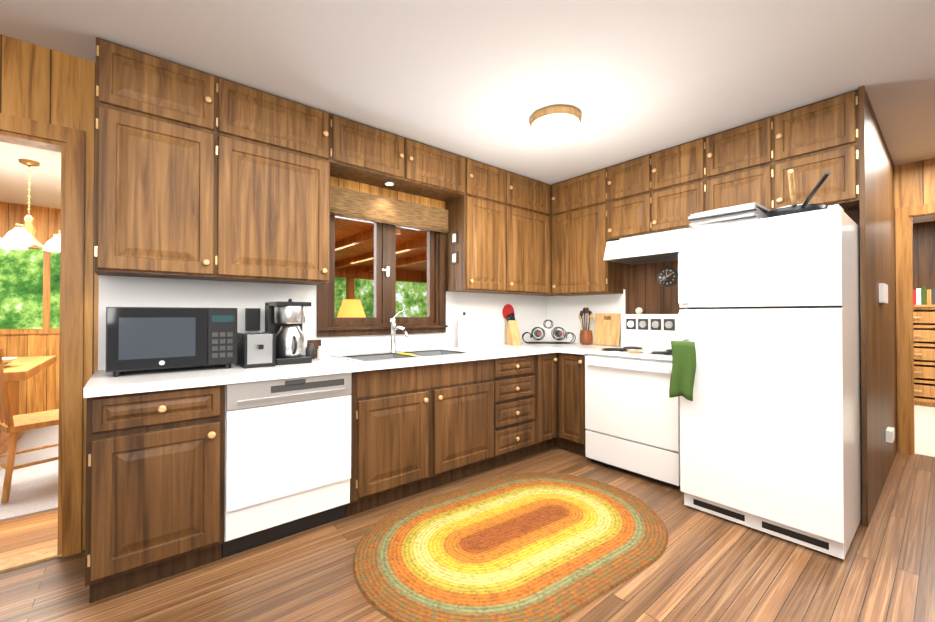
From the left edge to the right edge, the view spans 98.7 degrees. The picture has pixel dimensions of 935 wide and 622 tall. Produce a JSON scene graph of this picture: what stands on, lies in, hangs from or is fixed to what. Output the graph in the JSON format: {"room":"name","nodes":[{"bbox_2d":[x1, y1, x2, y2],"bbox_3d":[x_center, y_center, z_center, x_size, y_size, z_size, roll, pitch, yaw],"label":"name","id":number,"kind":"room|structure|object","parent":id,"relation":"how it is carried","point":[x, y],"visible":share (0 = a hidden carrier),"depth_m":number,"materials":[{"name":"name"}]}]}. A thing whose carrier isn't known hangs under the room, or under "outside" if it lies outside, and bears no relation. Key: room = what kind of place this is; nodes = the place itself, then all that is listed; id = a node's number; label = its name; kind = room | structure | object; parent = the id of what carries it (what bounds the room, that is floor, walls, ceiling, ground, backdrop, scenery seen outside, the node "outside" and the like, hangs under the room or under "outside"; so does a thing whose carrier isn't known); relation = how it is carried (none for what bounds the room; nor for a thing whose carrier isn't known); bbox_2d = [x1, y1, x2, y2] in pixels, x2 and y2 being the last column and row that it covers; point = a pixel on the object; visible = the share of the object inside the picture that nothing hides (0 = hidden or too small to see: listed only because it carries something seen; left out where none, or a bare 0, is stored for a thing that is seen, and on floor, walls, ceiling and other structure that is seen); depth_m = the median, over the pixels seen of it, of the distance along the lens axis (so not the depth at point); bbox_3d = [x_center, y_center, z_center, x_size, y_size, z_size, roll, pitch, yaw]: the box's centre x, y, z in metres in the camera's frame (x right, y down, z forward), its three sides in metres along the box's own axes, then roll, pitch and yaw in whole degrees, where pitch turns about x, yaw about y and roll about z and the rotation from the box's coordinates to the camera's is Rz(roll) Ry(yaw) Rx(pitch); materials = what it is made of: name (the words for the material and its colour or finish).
{"room":"kitchen","nodes":[
{"label":"kitchen","id":0,"kind":"room"},
{"bbox_2d":[0,202,60,414],"bbox_3d":[-5.536,-0.012,4.603,3.600,2.510,0.100,0,-1,-40],"label":"wall","id":1,"kind":"structure","parent":0,"point":[39,392],"depth_m":4.83,"materials":[{"name":"brown wood"}]},
{"bbox_2d":[0,243,59,334],"bbox_3d":[-5.133,-0.270,4.863,1.250,1.090,0.020,0,-1,-40],"label":"dining room window","id":2,"kind":"structure","parent":1,"relation":"in","point":[46,329],"depth_m":4.86,"materials":[{"name":"brown wood"}]},
{"bbox_2d":[0,34,542,550],"bbox_3d":[-1.657,-0.033,2.380,6.720,2.510,0.120,0,-1,-40],"label":"wall","id":3,"kind":"structure","parent":0,"point":[46,84],"depth_m":2.04,"materials":[{"name":"brown wood"}]},
{"bbox_2d":[0,113,84,557],"bbox_3d":[-2.355,0.149,1.785,0.944,2.135,0.139,0,-1,-40],"label":"door frame","id":4,"kind":"structure","parent":3,"relation":"attached to","point":[69,145],"depth_m":2.00,"materials":[{"name":"brown wood"}]},
{"bbox_2d":[98,275,545,369],"bbox_3d":[-0.522,0.057,3.244,3.628,0.524,0.004,0,-1,-40],"label":"backsplash","id":5,"kind":"structure","parent":3,"relation":"attached to","point":[489,320],"depth_m":2.76,"materials":[{"name":"white"}]},
{"bbox_2d":[245,308,259,330],"bbox_3d":[-1.354,0.053,2.531,0.080,0.140,0.026,0,-1,-40],"label":"wall outlet","id":6,"kind":"object","parent":5,"relation":"attached to","point":[252,319],"visible":0.86,"depth_m":2.52,"materials":[{"name":"black plastic"}]},
{"bbox_2d":[502,304,513,319],"bbox_3d":[0.408,0.012,4.009,0.160,0.160,0.008,0,-1,-40],"label":"trivet","id":7,"kind":"object","parent":5,"relation":"attached to","point":[508,309],"visible":0.77,"depth_m":4.00,"materials":[{"name":"red ceramic"}]},
{"bbox_2d":[94,37,555,295],"bbox_3d":[-0.423,-0.727,3.125,3.626,1.101,0.311,0,-1,-40],"label":"upper cabinet","id":8,"kind":"object","parent":3,"relation":"attached to","point":[200,175],"visible":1,"depth_m":2.29,"materials":[{"name":"brown wood"}]},
{"bbox_2d":[317,215,447,336],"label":"window","id":9,"kind":"structure","parent":3,"relation":"in","point":[354,249],"depth_m":3.46,"materials":[{"name":"brown wood"}]},
{"bbox_2d":[330,185,448,232],"bbox_3d":[-0.598,-0.775,3.123,1.111,0.202,0.043,0,-1,-40],"label":"blind valance","id":10,"kind":"object","parent":9,"relation":"attached to","point":[344,202],"visible":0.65,"depth_m":3.09,"materials":[{"name":"brown wood"}]},
{"bbox_2d":[347,351,438,358],"bbox_3d":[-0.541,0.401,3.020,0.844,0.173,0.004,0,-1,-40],"label":"sink","id":11,"kind":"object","parent":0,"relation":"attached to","point":[391,354],"depth_m":2.97,"materials":[{"name":"silver metal"}]},
{"bbox_2d":[363,351,470,390],"bbox_3d":[-0.313,0.398,2.747,0.844,0.173,0.004,0,-1,-40],"label":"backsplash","id":12,"kind":"structure","parent":0,"relation":"attached to","point":[384,372],"depth_m":2.61,"materials":[{"name":"brown wood"}]},
{"bbox_2d":[0,447,934,621],"bbox_3d":[-0.884,1.250,2.673,8.300,0.050,9.000,0,-1,-40],"label":"floor","id":13,"kind":"structure","parent":0,"point":[706,567],"depth_m":1.84,"materials":[{"name":"brown wood"}]},
{"bbox_2d":[0,425,58,520],"bbox_3d":[-3.962,1.223,3.169,2.200,0.011,2.900,0,-1,-40],"label":"area rug","id":14,"kind":"object","parent":13,"relation":"on","point":[34,489],"depth_m":2.91,"materials":[{"name":"beige carpet"}]},
{"bbox_2d":[0,355,55,458],"bbox_3d":[-4.364,0.842,3.326,1.180,0.752,1.550,0,-1,-40],"label":"dining table","id":15,"kind":"object","parent":14,"relation":"on","point":[16,371],"visible":0.48,"depth_m":3.54,"materials":[{"name":"brown wood"}]},
{"bbox_2d":[2,357,18,365],"bbox_3d":[-3.918,0.429,3.278,0.340,0.070,0.340,0,-1,-40],"label":"bowl","id":16,"kind":"object","parent":15,"relation":"on","point":[6,360],"visible":0.88,"depth_m":3.33,"materials":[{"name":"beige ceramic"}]},
{"bbox_2d":[0,348,58,503],"bbox_3d":[-2.997,0.722,2.798,0.474,0.973,0.492,0,-1,30],"label":"dining chair","id":17,"kind":"object","parent":14,"relation":"on","point":[12,424],"visible":0.52,"depth_m":2.58,"materials":[{"name":"brown wood"}]},
{"bbox_2d":[0,546,61,572],"bbox_3d":[-2.361,1.210,1.782,0.808,0.012,0.120,0,-1,-40],"label":"threshold","id":18,"kind":"object","parent":13,"relation":"on","point":[26,559],"visible":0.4,"depth_m":1.96,"materials":[{"name":"brown wood"}]},
{"bbox_2d":[85,383,230,602],"bbox_3d":[-1.536,0.783,1.992,0.484,0.870,0.606,0,-1,-40],"label":"base cabinet","id":19,"kind":"object","parent":13,"relation":"on","point":[155,459],"depth_m":1.75,"materials":[{"name":"brown wood"}]},
{"bbox_2d":[83,355,370,398],"bbox_3d":[-1.243,0.330,2.224,1.238,0.040,0.632,0,-1,-40],"label":"countertop","id":20,"kind":"structure","parent":19,"relation":"on","point":[101,383],"depth_m":1.94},
{"bbox_2d":[105,307,236,376],"bbox_3d":[-1.551,0.146,2.125,0.530,0.325,0.346,0,-1,-40],"label":"microwave","id":21,"kind":"object","parent":20,"relation":"on","point":[143,338],"visible":1,"depth_m":1.97,"materials":[{"name":"black plastic"}]},
{"bbox_2d":[236,332,275,368],"bbox_3d":[-1.206,0.217,2.285,0.155,0.185,0.260,0,-1,-40],"label":"toaster","id":22,"kind":"object","parent":20,"relation":"on","point":[255,350],"visible":1,"depth_m":2.21,"materials":[{"name":"silver metal"}]},
{"bbox_2d":[265,299,311,364],"bbox_3d":[-1.091,0.118,2.448,0.200,0.387,0.298,0,-1,-40],"label":"coffee maker","id":23,"kind":"object","parent":20,"relation":"on","point":[284,321],"visible":0.92,"depth_m":2.37,"materials":[{"name":"black plastic"}]},
{"bbox_2d":[306,342,325,359],"bbox_3d":[-0.988,0.263,2.612,0.134,0.100,0.059,0,-1,8],"label":"jar","id":24,"kind":"object","parent":20,"relation":"on","point":[315,349],"depth_m":2.59,"materials":[{"name":"grey ceramic"}]},
{"bbox_2d":[222,373,351,557],"bbox_3d":[-1.100,0.788,2.344,0.629,0.867,0.616,0,-1,-40],"label":"dishwasher","id":25,"kind":"object","parent":13,"relation":"on","point":[287,457],"visible":0.85,"depth_m":2.09,"materials":[{"name":"white metal"}]},
{"bbox_2d":[346,375,482,514],"bbox_3d":[-0.460,0.866,2.887,0.960,0.720,0.606,0,-1,-40],"label":"base cabinet","id":26,"kind":"object","parent":13,"relation":"on","point":[422,420],"depth_m":2.59,"materials":[{"name":"brown wood"}]},
{"bbox_2d":[471,355,538,470],"bbox_3d":[0.148,0.796,3.393,0.621,0.870,0.606,0,-1,-40],"label":"base cabinet","id":27,"kind":"object","parent":13,"relation":"on","point":[510,386],"depth_m":3.16,"materials":[{"name":"brown wood"}]},
{"bbox_2d":[431,343,586,358],"bbox_3d":[0.484,0.343,3.660,1.534,0.040,0.632,0,-1,-40],"label":"countertop","id":28,"kind":"structure","parent":27,"relation":"on","point":[499,351],"depth_m":3.34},
{"bbox_2d":[456,312,471,348],"bbox_3d":[-0.028,0.165,3.500,0.140,0.312,0.140,0,-1,-40],"label":"paper towel","id":29,"kind":"object","parent":28,"relation":"on","point":[464,330],"visible":1,"depth_m":3.45,"materials":[{"name":"white paper"}]},
{"bbox_2d":[506,312,520,344],"bbox_3d":[0.440,0.168,3.876,0.090,0.313,0.180,0,-1,-20],"label":"knife block","id":30,"kind":"object","parent":28,"relation":"on","point":[512,334],"visible":1,"depth_m":3.85,"materials":[{"name":"brown wood"}]},
{"bbox_2d":[522,320,575,343],"bbox_3d":[0.807,0.205,4.011,0.518,0.238,0.302,0,-1,5],"label":"wine rack","id":31,"kind":"object","parent":28,"relation":"on","point":[556,332],"visible":1,"depth_m":3.96,"materials":[{"name":"black metal"}]},
{"bbox_2d":[578,307,592,344],"bbox_3d":[1.153,0.145,3.910,0.126,0.361,0.149,0,-1,-40],"label":"utensil crock","id":32,"kind":"object","parent":28,"relation":"on","point":[585,336],"visible":1,"depth_m":3.87,"materials":[{"name":"brown ceramic"}]},
{"bbox_2d":[593,313,620,345],"bbox_3d":[1.318,0.173,3.787,0.067,0.299,0.270,0,-1,-40],"label":"cutting board","id":33,"kind":"object","parent":28,"relation":"on","point":[607,329],"visible":0.96,"depth_m":3.77,"materials":[{"name":"brown wood"}]},
{"bbox_2d":[353,472,667,621],"bbox_3d":[0.285,1.214,2.254,1.817,0.010,1.271,0,-1,-40],"label":"rug","id":34,"kind":"object","parent":13,"relation":"on","point":[538,547],"visible":0.96,"depth_m":2.02,"materials":[{"name":"fabric"}]},
{"bbox_2d":[539,351,558,451],"bbox_3d":[0.487,0.799,3.675,0.261,0.870,0.606,0,-1,-40],"label":"base cabinet","id":35,"kind":"object","parent":13,"relation":"on","point":[548,364],"depth_m":3.47,"materials":[{"name":"brown wood"}]},
{"bbox_2d":[559,355,586,455],"bbox_3d":[1.113,0.798,3.625,0.607,0.870,0.312,0,-1,-40],"label":"base cabinet","id":36,"kind":"object","parent":13,"relation":"on","point":[572,429],"depth_m":3.43,"materials":[{"name":"brown wood"}]},
{"bbox_2d":[559,344,612,354],"bbox_3d":[1.121,0.343,3.600,0.632,0.040,0.276,0,-1,-40],"label":"countertop","id":37,"kind":"structure","parent":36,"relation":"on","point":[562,350],"depth_m":3.45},
{"bbox_2d":[584,307,679,488],"bbox_3d":[1.423,0.597,3.181,0.688,1.265,0.740,0,-1,-40],"label":"stove","id":38,"kind":"object","parent":13,"relation":"on","point":[632,417],"visible":0.75,"depth_m":3.00,"materials":[{"name":"white metal"}]},
{"bbox_2d":[678,204,861,559],"bbox_3d":[1.863,0.349,2.463,0.916,1.723,0.746,0,-1,-40],"label":"refrigerator","id":39,"kind":"object","parent":13,"relation":"on","point":[769,320],"visible":0.96,"depth_m":2.15,"materials":[{"name":"white metal"}]},
{"bbox_2d":[669,341,695,400],"bbox_3d":[1.295,0.357,2.413,0.042,0.351,0.155,0,-1,-40],"label":"towel","id":40,"kind":"object","parent":39,"relation":"hanging from","point":[683,368],"visible":1,"depth_m":2.41,"materials":[{"name":"green fabric"}]},
{"bbox_2d":[688,202,770,228],"bbox_3d":[1.641,-0.550,2.478,0.508,0.103,0.383,0,-1,-40],"label":"sheets","id":41,"kind":"object","parent":39,"relation":"on","point":[738,213],"visible":0.67,"depth_m":2.31,"materials":[{"name":"white paper"}]},
{"bbox_2d":[766,169,830,217],"bbox_3d":[1.714,-0.587,2.087,0.539,0.167,0.330,0,-1,-40],"label":"frying pan","id":42,"kind":"object","parent":39,"relation":"on","point":[794,207],"visible":0.52,"depth_m":2.08,"materials":[{"name":"grey metal"}]},
{"bbox_2d":[0,0,934,222],"bbox_3d":[0.462,-1.300,3.817,11.800,0.050,9.000,0,-1,-40],"label":"ceiling","id":43,"kind":"structure","parent":0,"point":[483,81],"depth_m":2.08,"materials":[{"name":"white paint"}]},
{"bbox_2d":[0,159,59,251],"bbox_3d":[-3.742,-0.913,3.416,0.612,0.730,0.602,0,-1,-40],"label":"chandelier","id":44,"kind":"object","parent":43,"relation":"hanging from","point":[20,237],"visible":0.94,"depth_m":3.41,"materials":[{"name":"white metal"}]},
{"bbox_2d":[530,105,581,144],"bbox_3d":[0.584,-1.205,2.668,0.336,0.162,0.336,0,-1,-40],"label":"ceiling lamp","id":45,"kind":"object","parent":43,"relation":"attached to","point":[554,125],"visible":1,"depth_m":2.56,"materials":[{"name":"white glass"}]},
{"bbox_2d":[552,209,859,341],"bbox_3d":[1.717,-0.023,3.484,0.120,2.510,2.500,0,-1,-40],"label":"wall","id":46,"kind":"structure","parent":0,"point":[646,292],"depth_m":3.52,"materials":[{"name":"brown wood"}]},
{"bbox_2d":[546,289,624,345],"bbox_3d":[1.172,0.064,4.041,0.004,0.524,0.885,0,-1,-40],"label":"backsplash","id":47,"kind":"structure","parent":46,"relation":"attached to","point":[564,311],"depth_m":4.12,"materials":[{"name":"white"}]},
{"bbox_2d":[551,167,622,295],"bbox_3d":[1.133,-0.715,3.868,0.284,1.110,0.624,0,-1,-40],"label":"upper cabinet","id":48,"kind":"object","parent":46,"relation":"attached to","point":[579,267],"depth_m":3.73,"materials":[{"name":"brown wood"}]},
{"bbox_2d":[607,154,650,240],"bbox_3d":[1.459,-0.952,3.479,0.284,0.643,0.394,0,-1,-40],"label":"upper cabinet","id":49,"kind":"object","parent":46,"relation":"attached to","point":[628,182],"depth_m":3.38,"materials":[{"name":"brown wood"}]},
{"bbox_2d":[604,227,690,264],"bbox_3d":[1.543,-0.526,3.223,0.472,0.208,0.715,0,-1,-40],"label":"range hood","id":50,"kind":"object","parent":49,"relation":"attached to","point":[653,247],"visible":0.69,"depth_m":3.15,"materials":[{"name":"white metal"}]},
{"bbox_2d":[657,267,677,286],"bbox_3d":[1.694,-0.289,3.402,0.020,0.170,0.170,0,-1,-40],"label":"wall clock","id":51,"kind":"object","parent":46,"relation":"attached to","point":[667,276],"visible":1,"depth_m":3.40,"materials":[{"name":"black"}]},
{"bbox_2d":[651,136,706,232],"bbox_3d":[1.713,-0.955,3.174,0.284,0.643,0.400,0,-1,-40],"label":"upper cabinet","id":52,"kind":"object","parent":46,"relation":"attached to","point":[667,189],"depth_m":3.08,"materials":[{"name":"brown wood"}]},
{"bbox_2d":[707,115,774,210],"bbox_3d":[1.970,-0.958,2.865,0.284,0.643,0.404,0,-1,-40],"label":"upper cabinet","id":53,"kind":"object","parent":46,"relation":"attached to","point":[740,159],"depth_m":2.75,"materials":[{"name":"brown wood"}]},
{"bbox_2d":[775,89,859,210],"bbox_3d":[2.228,-0.961,2.554,0.284,0.643,0.404,0,-1,-40],"label":"upper cabinet","id":54,"kind":"object","parent":46,"relation":"attached to","point":[812,140],"depth_m":2.44,"materials":[{"name":"brown wood"}]},
{"bbox_2d":[858,85,896,526],"bbox_3d":[3.002,-0.028,2.909,1.940,2.510,0.023,0,-1,-40],"label":"wall","id":55,"kind":"structure","parent":0,"point":[878,319],"depth_m":2.57,"materials":[{"name":"brown wood"}]},
{"bbox_2d":[879,283,887,302],"bbox_3d":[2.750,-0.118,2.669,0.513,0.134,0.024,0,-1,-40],"label":"light switch","id":56,"kind":"object","parent":55,"relation":"attached to","point":[883,298],"depth_m":2.69,"materials":[{"name":"white plastic"}]},
{"bbox_2d":[886,427,894,442],"bbox_3d":[3.098,0.907,2.942,0.160,0.080,0.034,0,-1,-40],"label":"electrical outlet","id":57,"kind":"object","parent":55,"relation":"attached to","point":[890,432],"depth_m":2.90,"materials":[{"name":"white plastic"}]},
{"bbox_2d":[894,158,934,451],"bbox_3d":[4.489,-0.030,2.717,0.100,2.510,2.175,0,-1,-40],"label":"wall","id":58,"kind":"structure","parent":0,"point":[914,183],"depth_m":3.44,"materials":[{"name":"brown wood"}]},
{"bbox_2d":[895,203,934,454],"bbox_3d":[4.110,0.164,3.158,0.116,2.130,1.000,0,-1,-40],"label":"door frame","id":59,"kind":"structure","parent":58,"relation":"attached to","point":[905,332],"depth_m":3.47,"materials":[{"name":"brown wood"}]},
{"bbox_2d":[912,221,934,289],"bbox_3d":[6.333,0.000,5.894,0.100,2.510,4.700,0,-1,-40],"label":"wall","id":60,"kind":"structure","parent":0,"point":[923,254],"depth_m":5.67,"materials":[{"name":"brown wood"}]},
{"bbox_2d":[914,405,934,456],"bbox_3d":[5.027,1.268,4.795,3.500,0.054,4.700,0,-1,-40],"label":"floor","id":61,"kind":"structure","parent":0,"point":[924,418],"depth_m":4.15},
{"bbox_2d":[913,305,934,406],"bbox_3d":[6.264,0.581,5.245,0.530,1.325,1.140,0,-1,-40],"label":"dresser","id":62,"kind":"object","parent":61,"relation":"on","point":[924,351],"visible":0.33,"depth_m":5.24,"materials":[{"name":"brown wood"}]},
{"bbox_2d":[913,287,934,304],"bbox_3d":[6.144,-0.202,5.342,0.200,0.240,0.310,0,-1,-40],"label":"books","id":63,"kind":"object","parent":62,"relation":"on","point":[923,296],"visible":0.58,"depth_m":5.32,"materials":[{"name":"multicoloured paper"}]},
{"label":"outside","id":64,"kind":"structure","parent":0,"visible":0},
{"bbox_2d":[0,248,59,328],"bbox_3d":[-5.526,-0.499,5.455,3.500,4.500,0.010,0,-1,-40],"label":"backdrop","id":65,"kind":"structure","parent":64,"point":[21,289],"depth_m":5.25,"materials":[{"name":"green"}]},
{"bbox_2d":[335,278,426,316],"bbox_3d":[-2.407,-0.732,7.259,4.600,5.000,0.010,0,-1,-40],"label":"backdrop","id":66,"kind":"structure","parent":64,"point":[411,299],"depth_m":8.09,"materials":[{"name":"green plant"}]},
{"bbox_3d":[-1.003,1.277,5.631,4.700,0.050,4.300,0,-1,-40],"label":"floor","id":67,"kind":"structure","parent":64,"visible":0},
{"bbox_3d":[-1.062,0.737,3.440,0.500,0.990,0.500,0,-1,-40],"label":"table","id":68,"kind":"object","parent":67,"relation":"on","visible":0},
{"bbox_2d":[337,299,365,316],"bbox_3d":[-1.008,0.072,3.491,0.246,0.339,0.250,0,-1,-40],"label":"lamp","id":69,"kind":"object","parent":68,"relation":"on","point":[351,308],"visible":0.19,"depth_m":3.41,"materials":[{"name":"yellow fabric"}]}
]}

